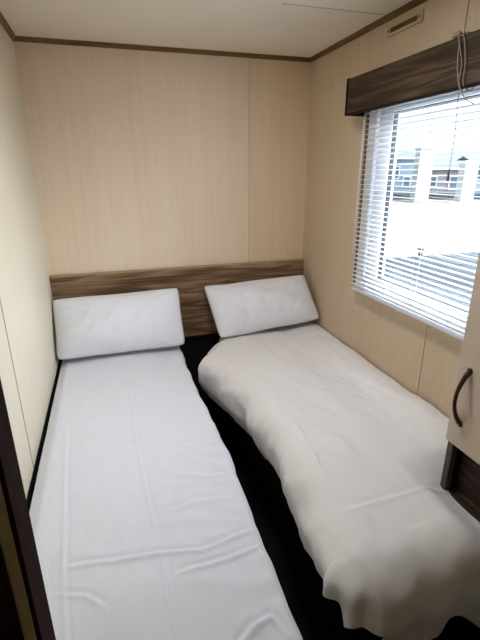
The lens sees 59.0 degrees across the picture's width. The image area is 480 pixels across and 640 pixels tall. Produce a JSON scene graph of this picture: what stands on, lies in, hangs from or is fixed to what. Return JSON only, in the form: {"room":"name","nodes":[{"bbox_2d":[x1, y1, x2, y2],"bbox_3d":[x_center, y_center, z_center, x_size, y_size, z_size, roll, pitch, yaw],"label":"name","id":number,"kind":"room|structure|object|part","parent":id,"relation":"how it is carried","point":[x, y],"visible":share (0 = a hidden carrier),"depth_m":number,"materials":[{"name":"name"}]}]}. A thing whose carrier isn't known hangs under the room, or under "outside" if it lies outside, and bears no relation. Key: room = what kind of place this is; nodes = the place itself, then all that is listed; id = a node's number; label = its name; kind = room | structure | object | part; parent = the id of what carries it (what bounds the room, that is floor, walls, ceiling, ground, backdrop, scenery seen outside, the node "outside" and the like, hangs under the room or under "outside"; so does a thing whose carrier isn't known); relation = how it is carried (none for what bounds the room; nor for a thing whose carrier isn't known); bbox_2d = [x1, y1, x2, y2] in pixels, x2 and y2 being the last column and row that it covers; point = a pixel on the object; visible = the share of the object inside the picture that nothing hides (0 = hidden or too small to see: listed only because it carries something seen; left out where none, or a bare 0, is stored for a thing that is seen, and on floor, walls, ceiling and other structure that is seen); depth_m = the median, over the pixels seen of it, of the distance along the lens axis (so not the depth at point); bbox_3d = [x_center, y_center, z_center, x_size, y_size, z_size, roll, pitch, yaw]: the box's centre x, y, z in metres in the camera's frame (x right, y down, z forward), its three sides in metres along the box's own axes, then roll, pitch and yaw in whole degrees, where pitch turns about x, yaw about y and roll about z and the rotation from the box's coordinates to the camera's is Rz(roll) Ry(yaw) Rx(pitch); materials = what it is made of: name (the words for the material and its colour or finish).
{"room":"mobile home bedroom","nodes":[
{"label":"mobile home bedroom","id":0,"kind":"room"},
{"bbox_2d":[0,23,58,498],"bbox_3d":[-0.595,0.172,0.808,0.051,2.050,3.300,-6,20,-16],"label":"wall","id":1,"kind":"structure","parent":0,"point":[29,361],"depth_m":1.66,"materials":[{"name":"paint"}]},
{"bbox_2d":[0,12,15,40],"bbox_3d":[-0.757,-0.994,1.071,0.019,0.019,2.000,-6,20,-16],"label":"trim","id":2,"kind":"structure","parent":1,"relation":"attached to","point":[3,21],"depth_m":1.81,"materials":[{"name":"wood"}]},
{"bbox_2d":[26,359,61,510],"bbox_3d":[-0.753,0.718,1.659,0.003,0.462,1.988,-6,20,-16],"label":"baseboard","id":3,"kind":"structure","parent":1,"relation":"attached to","point":[40,449],"depth_m":1.67,"materials":[{"name":"black"}]},
{"bbox_2d":[14,41,310,275],"bbox_3d":[-0.329,-0.431,2.537,1.625,2.050,0.051,-6,20,-16],"label":"wall","id":4,"kind":"structure","parent":0,"point":[141,159],"depth_m":2.33,"materials":[{"name":"wood"}]},
{"bbox_2d":[13,41,49,272],"bbox_3d":[-1.052,-0.777,2.156,0.003,1.101,0.003,-6,20,-16],"label":"trim","id":5,"kind":"structure","parent":4,"relation":"attached to","point":[13,41],"depth_m":2.13,"materials":[{"name":"wood"}]},
{"bbox_2d":[14,36,310,61],"bbox_3d":[-0.325,-1.380,2.172,1.525,0.019,0.019,-6,20,-16],"label":"trim","id":6,"kind":"structure","parent":4,"relation":"attached to","point":[18,38],"depth_m":2.14,"materials":[{"name":"wood"}]},
{"bbox_2d":[49,259,303,338],"bbox_3d":[-0.316,-0.103,2.611,1.523,0.456,0.030,-6,20,-16],"label":"headboard","id":7,"kind":"object","parent":4,"relation":"attached to","point":[198,320],"visible":0.51,"depth_m":2.57,"materials":[{"name":"brown wood"}]},
{"bbox_2d":[302,62,311,256],"bbox_3d":[0.404,-0.930,2.571,0.003,1.101,0.003,-6,20,-16],"label":"trim","id":8,"kind":"structure","parent":4,"relation":"attached to","point":[311,62],"depth_m":2.55,"materials":[{"name":"wood"}]},
{"bbox_2d":[179,335,219,399],"bbox_3d":[-0.316,0.325,2.769,1.525,0.468,0.012,-6,20,-16],"label":"baseboard","id":9,"kind":"structure","parent":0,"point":[194,350],"depth_m":2.74,"materials":[{"name":"black"}]},
{"bbox_2d":[0,0,411,57],"bbox_3d":[0.145,-0.907,0.700,1.625,0.050,3.350,-6,20,-16],"label":"ceiling","id":10,"kind":"structure","parent":0,"point":[270,27],"depth_m":1.79,"materials":[{"name":"white paint"}]},
{"bbox_2d":[282,3,384,14],"bbox_3d":[0.386,-1.217,1.665,0.475,0.002,0.004,-6,20,-16],"label":"trim","id":11,"kind":"structure","parent":10,"relation":"attached to","point":[282,3],"depth_m":1.66,"materials":[{"name":"beige"}]},
{"bbox_2d":[202,399,479,639],"bbox_3d":[0.149,1.069,1.414,1.725,0.050,3.400,-6,20,-16],"label":"floor","id":12,"kind":"structure","parent":0,"point":[308,608],"depth_m":1.67,"materials":[{"name":"black carpet"}]},
{"bbox_2d":[218,341,376,639],"bbox_3d":[0.367,0.563,2.094,0.585,0.455,1.710,-6,20,-16],"label":"bed","id":13,"kind":"object","parent":12,"relation":"on","point":[271,480],"visible":0.09,"depth_m":1.75,"materials":[{"name":"black"}]},
{"bbox_2d":[198,321,479,639],"bbox_3d":[0.308,0.487,1.949,0.798,0.429,1.844,-6,20,-16],"label":"duvet","id":14,"kind":"object","parent":13,"relation":"on","point":[357,456],"visible":0.93,"depth_m":1.38,"materials":[{"name":"white fabric"}]},
{"bbox_2d":[204,275,318,337],"bbox_3d":[0.135,-0.095,2.564,0.655,0.289,0.262,-6,20,-16],"label":"pillow","id":15,"kind":"object","parent":14,"relation":"on","point":[240,308],"visible":1,"depth_m":2.49,"materials":[{"name":"white fabric"}]},
{"bbox_2d":[303,0,479,417],"bbox_3d":[0.911,0.014,1.238,0.051,2.050,3.300,-6,20,-16],"label":"wall","id":16,"kind":"structure","parent":0,"point":[424,359],"depth_m":2.11,"materials":[{"name":"wood"}]},
{"bbox_2d":[310,0,427,61],"bbox_3d":[0.683,-1.145,1.482,0.019,0.019,2.000,-6,20,-16],"label":"trim","id":17,"kind":"structure","parent":16,"relation":"attached to","point":[412,4],"depth_m":1.83,"materials":[{"name":"wood"}]},
{"bbox_2d":[386,8,423,37],"bbox_3d":[0.638,-1.152,1.653,0.010,0.040,0.216,-6,20,-16],"label":"air vent","id":18,"kind":"object","parent":16,"relation":"in","point":[415,18],"visible":1,"depth_m":1.64,"materials":[{"name":"beige plastic"}]},
{"bbox_2d":[345,29,479,116],"bbox_3d":[0.672,-0.852,1.476,0.103,0.151,1.010,-6,20,-16],"label":"pelmet","id":19,"kind":"object","parent":16,"relation":"attached to","point":[430,72],"visible":0.96,"depth_m":1.48,"materials":[{"name":"brown wood"}]},
{"bbox_2d":[353,86,479,334],"bbox_3d":[0.743,-0.469,1.637,0.067,0.910,0.941,-6,20,-16],"label":"window","id":20,"kind":"structure","parent":16,"relation":"in","point":[367,176],"depth_m":1.91,"materials":[{"name":"white plastic"}]},
{"bbox_3d":[0.590,-0.610,2.040,0.005,0.906,0.035,-6,20,-16],"label":"trim","id":21,"kind":"part","parent":20,"relation":"part of","materials":[{"name":"white plastic"}]},
{"bbox_3d":[0.736,-0.037,1.768,0.026,0.010,0.911,-6,20,-16],"label":"trim","id":22,"kind":"part","parent":20,"relation":"part of","materials":[{"name":"white plastic"}]},
{"bbox_2d":[351,32,479,340],"bbox_3d":[0.664,-0.471,1.576,0.083,0.953,0.861,-6,20,-16],"label":"blind","id":23,"kind":"object","parent":20,"relation":"attached to","point":[440,327],"visible":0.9,"depth_m":1.61,"materials":[{"name":"grey plastic"}]},
{"bbox_3d":[0.593,-0.522,1.891,0.028,0.825,0.001,-6,20,-16],"label":"ladder cord","id":24,"kind":"part","parent":23,"relation":"part of","materials":[{"name":"white fabric"}]},
{"bbox_3d":[0.689,-0.030,1.737,0.026,0.012,0.858,-6,20,-16],"label":"rail","id":25,"kind":"part","parent":23,"relation":"part of","materials":[{"name":"grey plastic"}]},
{"bbox_3d":[0.689,-0.418,1.592,0.028,0.825,0.001,-6,20,-16],"label":"ladder cord","id":26,"kind":"part","parent":23,"relation":"part of","materials":[{"name":"white fabric"}]},
{"bbox_3d":[0.680,-0.606,1.347,0.010,0.248,0.003,15,24,37],"label":"tail cord","id":27,"kind":"part","parent":23,"relation":"part of","materials":[{"name":"white fabric"}]},
{"bbox_3d":[0.705,-0.766,1.295,0.066,0.211,0.102,-6,20,-16],"label":"lift cord","id":28,"kind":"part","parent":23,"relation":"part of","materials":[{"name":"white fabric"}]},
{"bbox_2d":[452,30,461,37],"bbox_3d":[0.670,-0.883,1.312,0.017,0.018,0.038,-6,20,-16],"label":"cleat","id":29,"kind":"object","parent":16,"relation":"attached to","point":[455,34],"visible":1,"depth_m":1.30,"materials":[{"name":"beige plastic"}]},
{"bbox_2d":[440,250,479,521],"bbox_3d":[0.788,-0.136,0.976,0.294,1.550,0.385,-6,20,-16],"label":"wardrobe","id":30,"kind":"object","parent":16,"relation":"attached to","point":[460,477],"visible":0.98,"depth_m":1.23,"materials":[{"name":"beige wood"}]},
{"bbox_3d":[0.655,0.449,1.330,0.020,0.210,0.022,-6,20,-16],"label":"corner post","id":31,"kind":"part","parent":30,"relation":"part of","materials":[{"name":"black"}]},
{"bbox_3d":[0.770,0.436,1.357,0.217,0.205,0.016,-6,20,-16],"label":"panel","id":32,"kind":"part","parent":30,"relation":"part of","materials":[{"name":"black wood"}]},
{"bbox_3d":[0.630,0.226,1.214,0.049,0.190,0.018,-6,20,-16],"label":"handle","id":33,"kind":"part","parent":30,"relation":"part of","materials":[{"name":"brown metal"}]},
{"bbox_3d":[0.695,-0.212,0.921,0.018,1.352,0.382,-6,20,-16],"label":"door","id":34,"kind":"part","parent":30,"relation":"part of","materials":[{"name":"beige wood"}]},
{"bbox_3d":[0.729,0.601,1.197,0.030,0.014,0.352,-6,20,-16],"label":"rail","id":35,"kind":"part","parent":30,"relation":"part of","materials":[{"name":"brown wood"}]},
{"bbox_3d":[0.749,0.502,1.169,0.014,0.205,0.352,-6,20,-16],"label":"recessed panel","id":36,"kind":"part","parent":30,"relation":"part of","materials":[{"name":"brown wood"}]},
{"bbox_3d":[0.267,0.210,0.684,1.525,2.050,0.050,-6,20,-16],"label":"wall","id":37,"kind":"structure","parent":0,"visible":0},
{"bbox_2d":[0,378,55,639],"bbox_3d":[0.177,0.257,0.667,1.126,1.975,0.066,-6,20,-16],"label":"door frame","id":38,"kind":"structure","parent":37,"relation":"in","point":[25,614],"depth_m":0.52,"materials":[{"name":"brown wood"}]},
{"bbox_3d":[-0.317,0.338,0.511,0.080,1.930,0.013,-6,20,-16],"label":"architrave","id":39,"kind":"part","parent":38,"relation":"part of","materials":[{"name":"brown wood"}]},
{"label":"outside","id":40,"kind":"structure","parent":0,"visible":0},
{"bbox_2d":[386,199,479,257],"bbox_3d":[13.622,-16.893,54.669,120.000,0.100,83.500,-6,20,-16],"label":"ground concrete","id":41,"kind":"structure","parent":40,"point":[431,203],"depth_m":16.38,"materials":[{"name":"white concrete"}]},
{"bbox_2d":[392,150,414,199],"bbox_3d":[10.974,-11.202,32.821,4.420,3.550,3.400,0,19,0],"label":"caravan","id":42,"kind":"object","parent":41,"relation":"on","point":[406,179],"visible":0.34,"depth_m":31.48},
{"bbox_3d":[11.475,-10.877,31.346,0.500,0.800,0.020,0,19,0],"label":"pane","id":43,"kind":"part","parent":42,"relation":"part of","materials":[{"name":"blue"}]},
{"bbox_3d":[12.378,-10.268,31.559,0.500,0.700,0.020,0,19,0],"label":"pane","id":44,"kind":"part","parent":42,"relation":"part of","materials":[{"name":"blue"}]},
{"bbox_2d":[410,147,435,201],"bbox_3d":[12.603,-10.047,29.446,1.040,3.570,1.040,0,19,0],"label":"pillar","id":45,"kind":"structure","parent":41,"relation":"on","point":[431,153],"depth_m":29.10,"materials":[{"name":"grey"}]},
{"bbox_2d":[428,161,459,199],"bbox_3d":[15.144,-10.884,32.978,3.720,2.800,3.400,0,19,0],"label":"caravan","id":46,"kind":"object","parent":41,"relation":"on","point":[436,185],"visible":0.36,"depth_m":31.67,"materials":[{"name":"grey"}]},
{"bbox_3d":[14.195,-10.291,31.596,0.800,0.700,0.020,0,19,0],"label":"pane","id":47,"kind":"part","parent":46,"relation":"part of","materials":[{"name":"blue"}]},
{"bbox_3d":[16.046,-10.207,31.627,0.900,0.900,0.020,0,19,0],"label":"pane","id":48,"kind":"part","parent":46,"relation":"part of","materials":[{"name":"blue"}]},
{"bbox_2d":[454,160,479,201],"bbox_3d":[15.785,-9.671,29.605,1.020,2.720,1.020,0,19,0],"label":"pillar","id":49,"kind":"structure","parent":41,"relation":"on","point":[464,193],"depth_m":29.31,"materials":[{"name":"grey"}]},
{"bbox_2d":[456,156,479,198],"bbox_3d":[19.003,-11.077,32.937,3.920,3.150,3.400,0,19,0],"label":"caravan","id":50,"kind":"object","parent":41,"relation":"on","point":[477,186],"visible":0.24,"depth_m":31.89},
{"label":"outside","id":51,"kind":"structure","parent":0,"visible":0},
{"bbox_2d":[384,252,478,306],"bbox_3d":[47.900,1.846,0.292,87.875,0.097,46.500,-6,20,-16],"label":"tarmac","id":52,"kind":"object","parent":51,"point":[472,254],"depth_m":9.02,"materials":[{"name":"grey asphalt"}]},
{"bbox_2d":[418,248,424,257],"bbox_3d":[4.510,-1.675,10.605,0.120,0.240,0.120,-6,20,-16],"label":"bollard","id":53,"kind":"object","parent":52,"relation":"on","point":[420,249],"visible":0.72,"depth_m":10.57,"materials":[{"name":"grey stone"}]},
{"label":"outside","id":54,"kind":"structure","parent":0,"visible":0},
{"bbox_2d":[433,151,479,160],"bbox_3d":[102.982,-84.552,230.612,575.920,11.188,212.400,-6,20,-16],"label":"sky","id":55,"kind":"structure","parent":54,"point":[455,158],"depth_m":208.98,"materials":[{"name":"white"}]},
{"bbox_3d":[-0.447,0.672,1.795,0.608,0.455,1.845,-6,20,-16],"label":"bed","id":56,"kind":"object","parent":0,"visible":0},
{"bbox_2d":[29,346,302,639],"bbox_3d":[-0.420,0.610,1.740,0.669,0.392,1.872,-6,20,-16],"label":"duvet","id":57,"kind":"object","parent":56,"relation":"on","point":[144,527],"visible":0.94,"depth_m":1.25,"materials":[{"name":"white fabric"}]},
{"bbox_2d":[53,288,184,359],"bbox_3d":[-0.662,0.013,2.359,0.688,0.289,0.230,-6,20,-16],"label":"pillow","id":58,"kind":"object","parent":57,"relation":"on","point":[86,326],"visible":1,"depth_m":2.29,"materials":[{"name":"white fabric"}]}
]}

